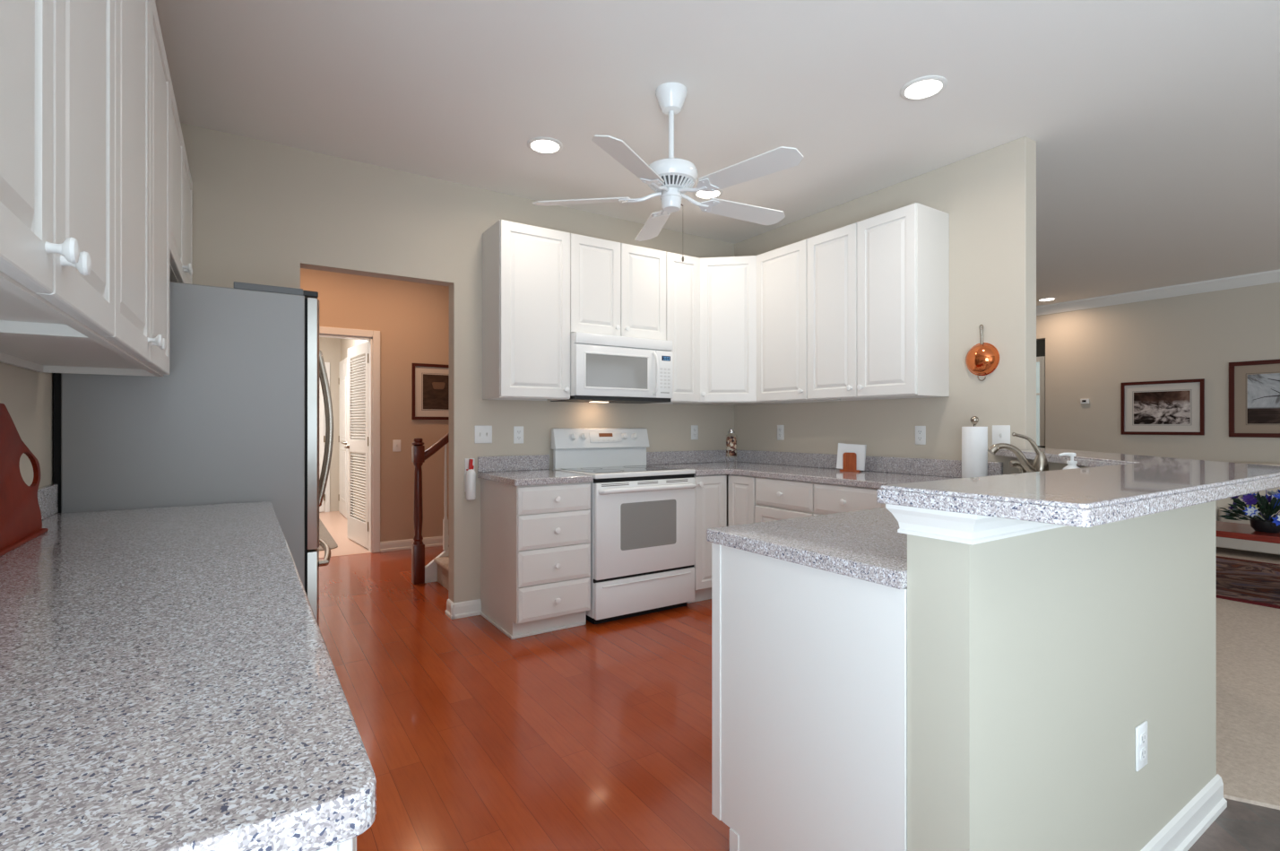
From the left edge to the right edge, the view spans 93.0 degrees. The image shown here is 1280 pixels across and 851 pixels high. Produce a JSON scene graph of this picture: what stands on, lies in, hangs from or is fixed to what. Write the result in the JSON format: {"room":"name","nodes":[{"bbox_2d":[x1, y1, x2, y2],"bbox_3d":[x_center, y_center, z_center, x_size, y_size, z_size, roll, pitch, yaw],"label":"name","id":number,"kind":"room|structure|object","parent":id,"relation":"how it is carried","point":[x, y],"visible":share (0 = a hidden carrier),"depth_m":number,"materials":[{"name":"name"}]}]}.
{"room":"kitchen","nodes":[
{"label":"kitchen","id":0,"kind":"room"},
{"bbox_2d":[0,362,53,487],"bbox_3d":[-0.857,-0.163,0.196,0.120,2.748,6.667,0,0,-33],"label":"wall","id":1,"kind":"structure","parent":0,"point":[27,394],"depth_m":1.88,"materials":[{"name":"beige paint"}]},
{"bbox_2d":[37,484,57,519],"bbox_3d":[-1.371,0.248,1.110,0.021,0.100,2.290,0,0,-33],"label":"backsplash","id":2,"kind":"structure","parent":1,"relation":"attached to","point":[47,494],"depth_m":1.97,"materials":[{"name":"grey stone"}]},
{"bbox_2d":[0,0,114,338],"bbox_3d":[-0.925,-0.709,0.746,0.364,1.073,0.940,0,0,-33],"label":"upper cabinet","id":3,"kind":"object","parent":1,"relation":"attached to","point":[57,56],"visible":1,"depth_m":0.86,"materials":[{"name":"white wood"}]},
{"bbox_2d":[0,0,170,376],"bbox_3d":[-1.484,-0.708,1.599,0.364,1.073,1.100,0,0,-33],"label":"upper cabinet","id":4,"kind":"object","parent":1,"relation":"attached to","point":[139,345],"visible":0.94,"depth_m":1.57,"materials":[{"name":"white wood"}]},
{"bbox_2d":[169,77,192,284],"bbox_3d":[-2.098,-0.930,2.538,0.364,0.627,1.143,0,0,-33],"label":"upper cabinet","id":5,"kind":"object","parent":1,"relation":"attached to","point":[181,184],"visible":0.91,"depth_m":2.50,"materials":[{"name":"white wood"}]},
{"bbox_2d":[319,337,340,510],"bbox_3d":[-5.077,-0.155,8.211,2.100,2.748,0.100,0,0,-33],"label":"wall","id":6,"kind":"structure","parent":0,"point":[330,348],"depth_m":8.63,"materials":[{"name":"beige paint"}]},
{"bbox_2d":[319,377,325,511],"bbox_3d":[-4.759,0.194,8.300,0.809,2.030,0.094,0,0,-33],"label":"entry door","id":7,"kind":"structure","parent":6,"relation":"in","point":[322,437],"depth_m":8.51,"materials":[{"name":"white paint"}]},
{"bbox_2d":[324,362,329,511],"bbox_3d":[-4.783,0.164,8.328,0.940,2.110,0.025,0,0,-33],"label":"door","id":8,"kind":"structure","parent":6,"relation":"in","point":[327,364],"depth_m":8.56,"materials":[{"name":"white paint"}]},
{"bbox_2d":[340,338,367,519],"bbox_3d":[-3.350,-0.156,7.363,0.120,2.748,3.210,0,0,-33],"label":"wall","id":9,"kind":"structure","parent":0,"point":[345,343],"depth_m":7.53,"materials":[{"name":"beige paint"}]},
{"bbox_2d":[338,362,347,518],"bbox_3d":[-4.016,0.194,8.181,0.094,2.030,0.769,0,0,-33],"label":"entry door","id":10,"kind":"structure","parent":9,"relation":"in","point":[343,368],"depth_m":8.09,"materials":[{"name":"white paint"}]},
{"bbox_2d":[338,356,347,511],"bbox_3d":[-3.986,0.164,8.195,0.029,2.110,0.900,0,0,-33],"label":"door frame","id":11,"kind":"structure","parent":9,"relation":"in","point":[343,361],"depth_m":8.56,"materials":[{"name":"white paint"}]},
{"bbox_2d":[300,268,449,541],"bbox_3d":[0.904,-0.155,8.158,12.750,2.748,0.120,0,0,-33],"label":"wall","id":12,"kind":"structure","parent":0,"point":[411,318],"depth_m":5.95,"materials":[{"name":"beige paint"}]},
{"bbox_2d":[319,326,380,552],"bbox_3d":[-2.935,0.154,5.635,0.952,2.125,0.140,0,0,-33],"label":"door frame","id":13,"kind":"structure","parent":12,"relation":"in","point":[373,337],"depth_m":5.81,"materials":[{"name":"white paint"}]},
{"bbox_2d":[344,340,368,548],"bbox_3d":[-2.878,0.190,6.224,0.153,2.030,0.792,0,0,-39],"label":"louvered door","id":14,"kind":"structure","parent":13,"relation":"attached to","point":[358,355],"depth_m":6.22,"materials":[{"name":"white paint"}]},
{"bbox_2d":[392,439,400,451],"bbox_3d":[-2.374,0.197,5.931,0.075,0.115,0.015,0,0,-33],"label":"light switch","id":15,"kind":"object","parent":12,"relation":"attached to","point":[396,443],"visible":1,"depth_m":5.93,"materials":[{"name":"white plastic"}]},
{"bbox_2d":[380,536,442,552],"bbox_3d":[-1.514,1.170,6.489,2.360,0.095,0.022,0,0,-33],"label":"baseboard","id":16,"kind":"structure","parent":12,"relation":"attached to","point":[435,540],"depth_m":5.96,"materials":[{"name":"white paint"}]},
{"bbox_2d":[411,363,449,419],"bbox_3d":[-1.980,-0.338,6.183,0.660,0.560,0.023,0,0,-33],"label":"picture frame","id":17,"kind":"object","parent":12,"relation":"attached to","point":[429,382],"visible":0.6,"depth_m":6.10,"materials":[{"name":"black wood"}]},
{"bbox_2d":[423,373,449,409],"bbox_3d":[-1.981,-0.338,6.185,0.450,0.350,0.002,0,0,-33],"label":"print","id":18,"kind":"object","parent":17,"relation":"attached to","point":[436,386],"depth_m":6.13,"materials":[{"name":"brown paper"}]},
{"bbox_2d":[180,122,734,602],"bbox_3d":[-0.869,-0.159,4.101,4.138,2.748,0.120,0,0,-33],"label":"wall","id":19,"kind":"structure","parent":0,"point":[263,211],"depth_m":3.75,"materials":[{"name":"beige paint"}]},
{"bbox_2d":[445,597,455,619],"bbox_3d":[-1.210,1.167,3.864,0.022,0.095,0.142,0,0,-33],"label":"baseboard","id":20,"kind":"object","parent":19,"relation":"attached to","point":[449,601],"visible":0.96,"depth_m":3.86,"materials":[{"name":"white paint"}]},
{"bbox_2d":[450,598,481,619],"bbox_3d":[-1.106,1.167,3.860,0.192,0.095,0.022,0,0,-33],"label":"baseboard","id":21,"kind":"structure","parent":19,"relation":"attached to","point":[472,607],"depth_m":3.86,"materials":[{"name":"white paint"}]},
{"bbox_2d":[464,458,475,500],"bbox_3d":[-1.074,0.342,3.855,0.066,0.262,0.065,0,0,-33],"label":"fire extinguisher","id":22,"kind":"object","parent":19,"relation":"attached to","point":[470,474],"visible":1,"depth_m":3.83,"materials":[{"name":"white metal"}]},
{"bbox_2d":[465,468,475,500],"bbox_3d":[-1.075,0.375,3.854,0.064,0.196,0.064,0,0,-33],"label":"canister","id":23,"kind":"object","parent":22,"relation":"on","point":[470,473],"depth_m":3.83,"materials":[{"name":"white metal"}]},
{"bbox_2d":[474,425,492,443],"bbox_3d":[-1.012,0.058,3.926,0.115,0.115,0.015,0,0,-33],"label":"light switch","id":24,"kind":"object","parent":19,"relation":"attached to","point":[482,434],"visible":1,"depth_m":3.92,"materials":[{"name":"white plastic"}]},
{"bbox_2d":[477,454,549,472],"bbox_3d":[-0.834,0.251,4.038,0.494,0.100,0.021,0,0,-33],"label":"backsplash","id":25,"kind":"structure","parent":19,"relation":"attached to","point":[537,462],"depth_m":4.02,"materials":[{"name":"grey stone"}]},
{"bbox_2d":[513,425,523,443],"bbox_3d":[-0.812,0.063,4.062,0.070,0.115,0.008,0,0,-33],"label":"outlet","id":26,"kind":"object","parent":19,"relation":"attached to","point":[518,430],"visible":1,"depth_m":4.06,"materials":[{"name":"white plastic"}]},
{"bbox_2d":[482,219,570,400],"bbox_3d":[-0.725,-0.706,3.904,0.469,1.073,0.364,0,0,-33],"label":"upper cabinet","id":27,"kind":"object","parent":19,"relation":"attached to","point":[526,268],"visible":1,"depth_m":3.78,"materials":[{"name":"white wood"}]},
{"bbox_2d":[570,233,665,340],"bbox_3d":[-0.210,-0.919,4.241,0.762,0.645,0.364,0,0,-33],"label":"upper cabinet","id":28,"kind":"object","parent":19,"relation":"attached to","point":[618,289],"visible":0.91,"depth_m":4.10,"materials":[{"name":"white wood"}]},
{"bbox_2d":[550,331,672,403],"bbox_3d":[-0.184,-0.378,4.200,0.758,0.432,0.455,0,0,-33],"label":"microwave","id":29,"kind":"object","parent":28,"relation":"attached to","point":[604,367],"visible":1,"depth_m":4.02,"materials":[{"name":"white plastic"}]},
{"bbox_2d":[652,251,700,404],"bbox_3d":[0.229,-0.705,4.547,0.307,1.073,0.333,0,0,-33],"label":"upper cabinet","id":30,"kind":"object","parent":19,"relation":"attached to","point":[682,278],"visible":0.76,"depth_m":4.42,"materials":[{"name":"white wood"}]},
{"bbox_2d":[646,449,734,465],"bbox_3d":[0.412,0.252,4.854,0.925,0.100,0.021,0,0,-33],"label":"backsplash","id":31,"kind":"structure","parent":19,"relation":"attached to","point":[664,457],"depth_m":4.81,"materials":[{"name":"grey stone"}]},
{"bbox_2d":[691,424,698,439],"bbox_3d":[0.438,0.056,4.880,0.070,0.115,0.008,0,0,-33],"label":"outlet","id":32,"kind":"object","parent":19,"relation":"attached to","point":[694,428],"visible":1,"depth_m":4.88,"materials":[{"name":"white plastic"}]},
{"bbox_2d":[675,255,778,405],"bbox_3d":[0.689,-0.705,4.685,0.648,1.073,0.607,0,0,-33],"label":"upper cabinet","id":33,"kind":"object","parent":19,"relation":"attached to","point":[728,284],"visible":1,"depth_m":4.46,"materials":[{"name":"white wood"}]},
{"bbox_2d":[155,0,1279,305],"bbox_3d":[2.178,-1.581,5.850,13.150,0.100,13.000,0,0,-33],"label":"ceiling","id":34,"kind":"structure","parent":0,"point":[1154,125],"depth_m":2.84,"materials":[{"name":"white paint"}]},
{"bbox_2d":[527,136,562,154],"bbox_3d":[-0.520,-1.529,3.322,0.196,0.009,0.196,0,0,-33],"label":"recessed light","id":35,"kind":"object","parent":34,"relation":"in","point":[544,145],"visible":1,"depth_m":3.31,"materials":[{"name":"white paint"}]},
{"bbox_2d":[532,82,803,261],"bbox_3d":[0.185,-1.145,2.793,1.224,0.778,1.252,0,0,-33],"label":"ceiling fan","id":36,"kind":"object","parent":34,"relation":"hanging from","point":[670,177],"visible":1,"depth_m":2.71,"materials":[{"name":"white plastic"}]},
{"bbox_2d":[692,189,723,198],"bbox_3d":[0.449,-1.529,3.999,0.196,0.009,0.196,0,0,-33],"label":"recessed light","id":37,"kind":"object","parent":34,"relation":"in","point":[702,194],"visible":0.73,"depth_m":4.01,"materials":[{"name":"white glass"}]},
{"bbox_2d":[899,75,947,100],"bbox_3d":[1.287,-1.530,2.758,0.196,0.009,0.196,0,0,-33],"label":"recessed light","id":38,"kind":"object","parent":34,"relation":"in","point":[924,87],"visible":1,"depth_m":2.75,"materials":[{"name":"white glass"}]},
{"bbox_2d":[1037,297,1056,301],"bbox_3d":[4.929,-1.525,7.352,0.196,0.009,0.196,0,0,-33],"label":"recessed light","id":39,"kind":"object","parent":34,"relation":"in","point":[1043,298],"visible":1,"depth_m":7.34,"materials":[{"name":"white paint"}]},
{"bbox_2d":[319,510,1279,850],"bbox_3d":[2.296,1.266,5.984,12.800,0.102,12.900,0,0,-33],"label":"floor","id":40,"kind":"structure","parent":0,"point":[589,736],"depth_m":2.47,"materials":[{"name":"brown wood"}]},
{"bbox_2d":[53,281,333,625],"bbox_3d":[-1.878,0.326,2.703,0.910,1.775,0.895,0,0,-33],"label":"refrigerator","id":41,"kind":"object","parent":40,"relation":"on","point":[234,418],"visible":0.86,"depth_m":2.33,"materials":[{"name":"grey metal"}]},
{"bbox_2d":[319,518,337,550],"bbox_3d":[-3.850,1.211,6.873,0.588,0.010,2.480,0,0,-33],"label":"entry rug","id":42,"kind":"object","parent":40,"relation":"on","point":[324,534],"visible":0.19,"depth_m":6.53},
{"bbox_2d":[318,836,356,850],"bbox_3d":[-0.636,0.773,0.578,0.664,0.876,0.535,0,0,-33],"label":"base cabinet","id":43,"kind":"object","parent":40,"relation":"on","point":[350,844],"visible":0.02,"depth_m":0.52,"materials":[{"name":"white wood"}]},
{"bbox_2d":[411,432,449,589],"bbox_3d":[-0.580,-0.021,4.938,2.261,2.473,0.924,0,0,-33],"label":"stair railing","id":44,"kind":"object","parent":40,"relation":"on","point":[436,569],"depth_m":4.67,"materials":[{"name":"brown wood"}]},
{"bbox_2d":[480,478,590,635],"bbox_3d":[-0.650,0.777,3.771,0.470,0.876,0.666,0,0,-33],"label":"base cabinet","id":45,"kind":"object","parent":40,"relation":"on","point":[535,540],"visible":1,"depth_m":3.54,"materials":[{"name":"white wood"}]},
{"bbox_2d":[480,611,585,639],"bbox_3d":[-0.687,1.206,3.807,0.471,0.018,0.566,0,0,-33],"label":"trim","id":46,"kind":"structure","parent":45,"relation":"attached to","point":[482,614],"depth_m":3.58,"materials":[{"name":"white paint"}]},
{"bbox_2d":[477,454,592,485],"bbox_3d":[-0.663,0.269,3.776,0.494,0.137,0.647,0,0,-33],"label":"countertop","id":47,"kind":"structure","parent":45,"relation":"on","point":[511,470],"depth_m":3.90,"materials":[{"name":"grey stone"}]},
{"bbox_2d":[550,427,696,623],"bbox_3d":[-0.104,0.617,4.086,0.768,1.196,0.691,0,0,-33],"label":"range","id":48,"kind":"object","parent":40,"relation":"on","point":[643,515],"visible":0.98,"depth_m":3.87,"materials":[{"name":"white metal"}]},
{"bbox_2d":[552,464,695,478],"bbox_3d":[-0.114,0.308,4.101,0.768,0.028,0.607,0,0,-33],"label":"cooktop","id":49,"kind":"object","parent":48,"relation":"in","point":[597,471],"depth_m":3.97,"materials":[{"name":"grey"}]},
{"bbox_2d":[686,474,726,603],"bbox_3d":[0.325,0.777,4.410,0.286,0.876,0.666,0,0,-33],"label":"base cabinet","id":50,"kind":"object","parent":40,"relation":"on","point":[711,490],"visible":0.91,"depth_m":4.14,"materials":[{"name":"white wood"}]},
{"bbox_2d":[728,474,756,526],"bbox_3d":[0.949,0.777,4.298,0.634,0.876,0.264,0,0,-33],"label":"base cabinet","id":51,"kind":"object","parent":40,"relation":"on","point":[742,503],"visible":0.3,"depth_m":4.12,"materials":[{"name":"white wood"}]},
{"bbox_2d":[754,476,814,522],"bbox_3d":[1.142,0.777,3.974,0.666,0.876,0.490,0,0,-33],"label":"base cabinet","id":52,"kind":"object","parent":40,"relation":"on","point":[775,498],"visible":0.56,"depth_m":3.81,"materials":[{"name":"white wood"}]},
{"bbox_2d":[711,542,907,850],"bbox_3d":[0.644,0.775,1.693,0.667,0.876,0.639,0,0,-33],"label":"base cabinet","id":53,"kind":"object","parent":40,"relation":"on","point":[809,664],"visible":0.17,"depth_m":1.46,"materials":[{"name":"white wood"}]},
{"bbox_2d":[646,449,1003,588],"bbox_3d":[0.662,0.269,3.177,2.344,0.137,3.101,0,0,-33],"label":"countertop","id":54,"kind":"structure","parent":53,"relation":"on","point":[867,544],"depth_m":1.87,"materials":[{"name":"grey stone"}]},
{"bbox_2d":[725,428,737,465],"bbox_3d":[0.693,0.161,4.601,0.096,0.281,0.096,0,0,-33],"label":"glass jar","id":55,"kind":"object","parent":54,"relation":"on","point":[730,449],"visible":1,"depth_m":4.57,"materials":[{"name":"multicoloured glass"}]},
{"bbox_2d":[836,442,866,472],"bbox_3d":[1.383,0.208,3.971,0.184,0.186,0.070,0,0,29],"label":"napkin holder","id":56,"kind":"object","parent":54,"relation":"on","point":[851,457],"visible":1,"depth_m":3.94,"materials":[{"name":"orange wood"}]},
{"bbox_2d":[961,415,987,477],"bbox_3d":[1.790,0.125,3.245,0.150,0.350,0.150,0,0,-33],"label":"paper towel holder","id":57,"kind":"object","parent":54,"relation":"on","point":[974,439],"visible":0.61,"depth_m":3.20,"materials":[{"name":"white paper"}]},
{"bbox_2d":[1009,459,1026,473],"bbox_3d":[1.744,0.229,2.792,0.078,0.141,0.047,0,0,12],"label":"sprayer","id":58,"kind":"object","parent":54,"relation":"on","point":[1013,462],"visible":0.52,"depth_m":2.78,"materials":[{"name":"silver metal"}]},
{"bbox_2d":[987,432,1048,472],"bbox_3d":[1.662,0.165,2.669,0.256,0.270,0.068,0,0,6],"label":"faucet","id":59,"kind":"object","parent":54,"relation":"on","point":[1040,463],"visible":0.83,"depth_m":2.65,"materials":[{"name":"silver metal"}]},
{"bbox_2d":[1058,452,1079,469],"bbox_3d":[1.697,0.203,2.385,0.074,0.193,0.070,0,0,-33],"label":"soap dispenser","id":60,"kind":"object","parent":54,"relation":"on","point":[1071,464],"visible":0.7,"depth_m":2.38,"materials":[{"name":"white plastic"}]},
{"bbox_2d":[1062,463,1079,469],"bbox_3d":[1.698,0.224,2.386,0.070,0.150,0.070,0,0,-33],"label":"bottle","id":61,"kind":"object","parent":60,"relation":"on","point":[1069,465],"depth_m":2.37,"materials":[{"name":"white plastic"}]},
{"bbox_2d":[812,482,881,515],"bbox_3d":[1.404,0.776,3.575,0.666,0.876,0.465,0,0,-33],"label":"base cabinet","id":62,"kind":"object","parent":40,"relation":"on","point":[828,498],"visible":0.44,"depth_m":3.43,"materials":[{"name":"white wood"}]},
{"bbox_3d":[-1.467,0.775,1.847,0.664,0.876,0.900,0,0,-33],"label":"base cabinet","id":63,"kind":"object","parent":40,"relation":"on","visible":0},
{"bbox_2d":[0,484,376,850],"bbox_3d":[-1.110,0.267,1.281,0.645,0.137,2.290,0,0,-33],"label":"countertop","id":64,"kind":"structure","parent":63,"relation":"on","point":[169,680],"depth_m":0.67,"materials":[{"name":"grey stone"}]},
{"bbox_2d":[0,402,48,556],"bbox_3d":[-1.521,0.121,1.448,0.040,0.356,0.650,0,0,-33],"label":"cutting board","id":65,"kind":"object","parent":64,"relation":"on","point":[21,522],"visible":1,"depth_m":1.52,"materials":[{"name":"red wood"}]},
{"bbox_2d":[734,136,1036,474],"bbox_3d":[0.805,-0.158,5.212,0.120,2.748,4.701,0,0,-33],"label":"wall","id":66,"kind":"structure","parent":0,"point":[989,196],"depth_m":3.49,"materials":[{"name":"beige paint"}]},
{"bbox_2d":[777,424,784,440],"bbox_3d":[1.081,0.054,4.673,0.008,0.115,0.070,0,0,-33],"label":"outlet","id":67,"kind":"object","parent":66,"relation":"attached to","point":[780,428],"visible":1,"depth_m":4.67,"materials":[{"name":"white plastic"}]},
{"bbox_2d":[756,239,836,403],"bbox_3d":[1.101,-0.705,4.314,0.364,1.073,0.480,0,0,-33],"label":"upper cabinet","id":68,"kind":"object","parent":66,"relation":"attached to","point":[782,272],"visible":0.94,"depth_m":4.21,"materials":[{"name":"white wood"}]},
{"bbox_2d":[735,449,1003,477],"bbox_3d":[1.383,0.251,4.196,0.021,0.100,2.142,0,0,-33],"label":"backsplash","id":69,"kind":"structure","parent":66,"relation":"attached to","point":[921,466],"depth_m":3.92,"materials":[{"name":"grey stone"}]},
{"bbox_2d":[806,202,949,400],"bbox_3d":[1.446,-0.706,3.787,0.364,1.073,0.781,0,0,-33],"label":"upper cabinet","id":70,"kind":"object","parent":66,"relation":"attached to","point":[877,287],"visible":1,"depth_m":3.57,"materials":[{"name":"white wood"}]},
{"bbox_2d":[915,425,925,444],"bbox_3d":[1.712,0.060,3.709,0.008,0.115,0.070,0,0,-33],"label":"outlet","id":71,"kind":"object","parent":66,"relation":"attached to","point":[920,430],"visible":1,"depth_m":3.70,"materials":[{"name":"white plastic"}]},
{"bbox_2d":[916,435,922,441],"bbox_3d":[1.710,0.080,3.707,0.003,0.028,0.032,0,0,-33],"label":"socket","id":72,"kind":"object","parent":71,"relation":"attached to","point":[919,437],"depth_m":3.71,"materials":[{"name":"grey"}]},
{"bbox_2d":[965,324,999,380],"bbox_3d":[1.892,-0.408,3.383,0.068,0.316,0.186,0,0,-33],"label":"copper pan","id":73,"kind":"object","parent":66,"relation":"hanging from","point":[982,358],"visible":1,"depth_m":3.36,"materials":[{"name":"orange metal"}]},
{"bbox_2d":[965,342,999,375],"bbox_3d":[1.891,-0.371,3.383,0.066,0.186,0.186,0,0,-33],"label":"bowl","id":74,"kind":"object","parent":73,"relation":"on","point":[982,358],"depth_m":3.35,"materials":[{"name":"orange metal"}]},
{"bbox_2d":[992,424,1010,444],"bbox_3d":[1.968,0.056,3.312,0.015,0.115,0.095,0,0,-33],"label":"light switch","id":75,"kind":"object","parent":66,"relation":"attached to","point":[1000,433],"visible":0.79,"depth_m":3.31,"materials":[{"name":"white plastic"}]},
{"bbox_2d":[1036,338,1045,447],"bbox_3d":[5.680,-0.154,8.960,1.880,2.748,3.970,0,0,-33],"label":"wall","id":76,"kind":"structure","parent":0,"point":[1040,343],"depth_m":9.54,"materials":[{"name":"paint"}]},
{"bbox_2d":[1036,355,1045,445],"bbox_3d":[6.172,-0.379,9.707,0.040,1.400,0.560,0,0,-33],"label":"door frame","id":77,"kind":"structure","parent":76,"relation":"in","point":[1042,359],"depth_m":9.49,"materials":[{"name":"white paint"}]},
{"bbox_2d":[1036,362,1039,445],"bbox_3d":[6.178,-0.339,9.711,0.015,1.320,0.420,0,0,-33],"label":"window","id":78,"kind":"structure","parent":77,"relation":"attached to","point":[1037,363],"depth_m":9.55,"materials":[{"name":"white"}]},
{"bbox_2d":[907,458,1216,850],"bbox_3d":[1.563,0.688,2.077,0.609,1.051,2.633,0,0,37],"label":"wall","id":79,"kind":"structure","parent":0,"point":[1035,661],"depth_m":1.35,"materials":[{"name":"beige paint"}]},
{"bbox_2d":[885,503,1066,544],"bbox_3d":[1.549,0.191,2.042,0.646,0.060,2.641,0,0,39],"label":"trim","id":80,"kind":"structure","parent":79,"relation":"attached to","point":[947,525],"depth_m":1.18,"materials":[{"name":"white paint"}]},
{"bbox_2d":[876,447,1279,527],"bbox_3d":[1.668,0.143,2.161,0.900,0.036,3.103,0,0,35],"label":"countertop","id":81,"kind":"structure","parent":79,"relation":"on","point":[1112,487],"depth_m":1.24,"materials":[{"name":"grey stone"}]},
{"bbox_2d":[1135,720,1147,770],"bbox_3d":[1.317,0.841,1.593,0.070,0.115,0.008,0,0,-33],"label":"outlet","id":82,"kind":"object","parent":79,"relation":"attached to","point":[1141,730],"visible":1,"depth_m":1.58,"materials":[{"name":"white plastic"}]},
{"bbox_2d":[1140,732,1145,744],"bbox_3d":[1.319,0.821,1.591,0.032,0.028,0.003,0,0,-33],"label":"socket","id":83,"kind":"object","parent":82,"relation":"attached to","point":[1142,734],"depth_m":1.59,"materials":[{"name":"grey plastic"}]},
{"bbox_2d":[1140,747,1145,760],"bbox_3d":[1.319,0.861,1.591,0.032,0.028,0.003,0,0,-33],"label":"socket","id":84,"kind":"object","parent":82,"relation":"attached to","point":[1142,749],"depth_m":1.59,"materials":[{"name":"grey plastic"}]},
{"bbox_2d":[1140,773,1227,850],"bbox_3d":[1.243,1.165,1.535,1.477,0.095,0.022,0,0,-33],"label":"baseboard","id":85,"kind":"structure","parent":79,"relation":"attached to","point":[1180,833],"depth_m":1.78,"materials":[{"name":"white paint"}]},
{"bbox_2d":[1036,282,1279,463],"bbox_3d":[6.240,-0.157,6.279,0.120,2.748,9.070,0,0,-33],"label":"wall","id":86,"kind":"structure","parent":0,"point":[1089,352],"depth_m":6.82,"materials":[{"name":"beige paint"}]},
{"bbox_2d":[1080,397,1089,403],"bbox_3d":[5.421,-0.297,7.399,0.024,0.060,0.090,0,0,-33],"label":"thermostat","id":87,"kind":"object","parent":86,"relation":"attached to","point":[1082,401],"visible":1,"depth_m":7.39,"materials":[{"name":"white plastic"}]},
{"bbox_2d":[1036,268,1279,315],"bbox_3d":[6.154,-1.476,6.224,0.085,0.110,8.870,0,0,-33],"label":"trim","id":88,"kind":"structure","parent":86,"relation":"attached to","point":[1269,276],"depth_m":6.71,"materials":[{"name":"white paint"}]},
{"bbox_2d":[1120,378,1204,434],"bbox_3d":[5.824,-0.197,6.783,0.023,0.605,0.735,0,0,-33],"label":"picture frame","id":89,"kind":"object","parent":86,"relation":"attached to","point":[1163,407],"visible":1,"depth_m":6.76,"materials":[{"name":"red wood"}]},
{"bbox_2d":[1133,389,1190,423],"bbox_3d":[5.825,-0.197,6.784,0.002,0.365,0.495,0,0,-33],"label":"print","id":90,"kind":"object","parent":89,"relation":"attached to","point":[1150,406],"depth_m":6.78},
{"bbox_2d":[1228,359,1279,437],"bbox_3d":[6.396,-0.268,5.909,0.023,0.775,0.970,0,0,-33],"label":"picture frame","id":91,"kind":"object","parent":86,"relation":"attached to","point":[1254,385],"visible":1,"depth_m":6.16,"materials":[{"name":"red wood"}]},
{"bbox_2d":[1247,372,1279,423],"bbox_3d":[6.397,-0.268,5.910,0.002,0.501,0.696,0,0,-33],"label":"print","id":92,"kind":"object","parent":91,"relation":"attached to","point":[1263,388],"depth_m":6.10,"materials":[{"name":"grey paper"}]},
{"bbox_2d":[1215,546,1279,809],"bbox_3d":[4.987,1.210,5.398,8.940,0.012,8.970,0,0,-33],"label":"floor","id":93,"kind":"structure","parent":0,"point":[1248,635],"depth_m":2.68,"materials":[{"name":"beige carpet"}]},
{"bbox_2d":[1215,555,1279,608],"bbox_3d":[4.962,1.198,4.442,1.790,0.010,3.800,0,0,-33],"label":"area rug","id":94,"kind":"object","parent":93,"relation":"on","point":[1252,582],"visible":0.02,"depth_m":4.64,"materials":[{"name":"brown fabric"}]},
{"bbox_2d":[1215,520,1279,543],"bbox_3d":[4.812,0.977,4.004,0.600,0.430,1.830,0,0,-33],"label":"coffee table","id":95,"kind":"object","parent":94,"relation":"on","point":[1223,529],"visible":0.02,"depth_m":4.34,"materials":[{"name":"red wood"}]},
{"bbox_2d":[1217,488,1279,533],"bbox_3d":[4.507,0.592,4.360,0.541,0.342,0.542,0,0,-33],"label":"flower arrangement","id":96,"kind":"object","parent":95,"relation":"on","point":[1264,523],"visible":0.9,"depth_m":4.33,"materials":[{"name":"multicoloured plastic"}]},
{"bbox_2d":[1215,462,1279,554],"bbox_3d":[6.311,0.784,5.147,0.920,0.840,2.300,0,0,-33],"label":"sofa","id":97,"kind":"object","parent":93,"relation":"on","point":[1264,547],"visible":0.19,"depth_m":5.62,"materials":[{"name":"beige fabric"}]},
{"bbox_2d":[1218,504,1279,524],"bbox_3d":[5.880,0.859,5.624,0.720,0.168,0.620,0,0,-33],"label":"seat cushion","id":98,"kind":"object","parent":97,"relation":"on","point":[1220,513],"depth_m":5.64,"materials":[{"name":"beige fabric"}]},
{"bbox_2d":[1237,462,1279,505],"bbox_3d":[6.097,0.570,5.766,0.200,0.410,0.620,0,0,-33],"label":"cushion","id":99,"kind":"object","parent":97,"relation":"on","point":[1263,492],"depth_m":5.80,"materials":[{"name":"beige fabric"}]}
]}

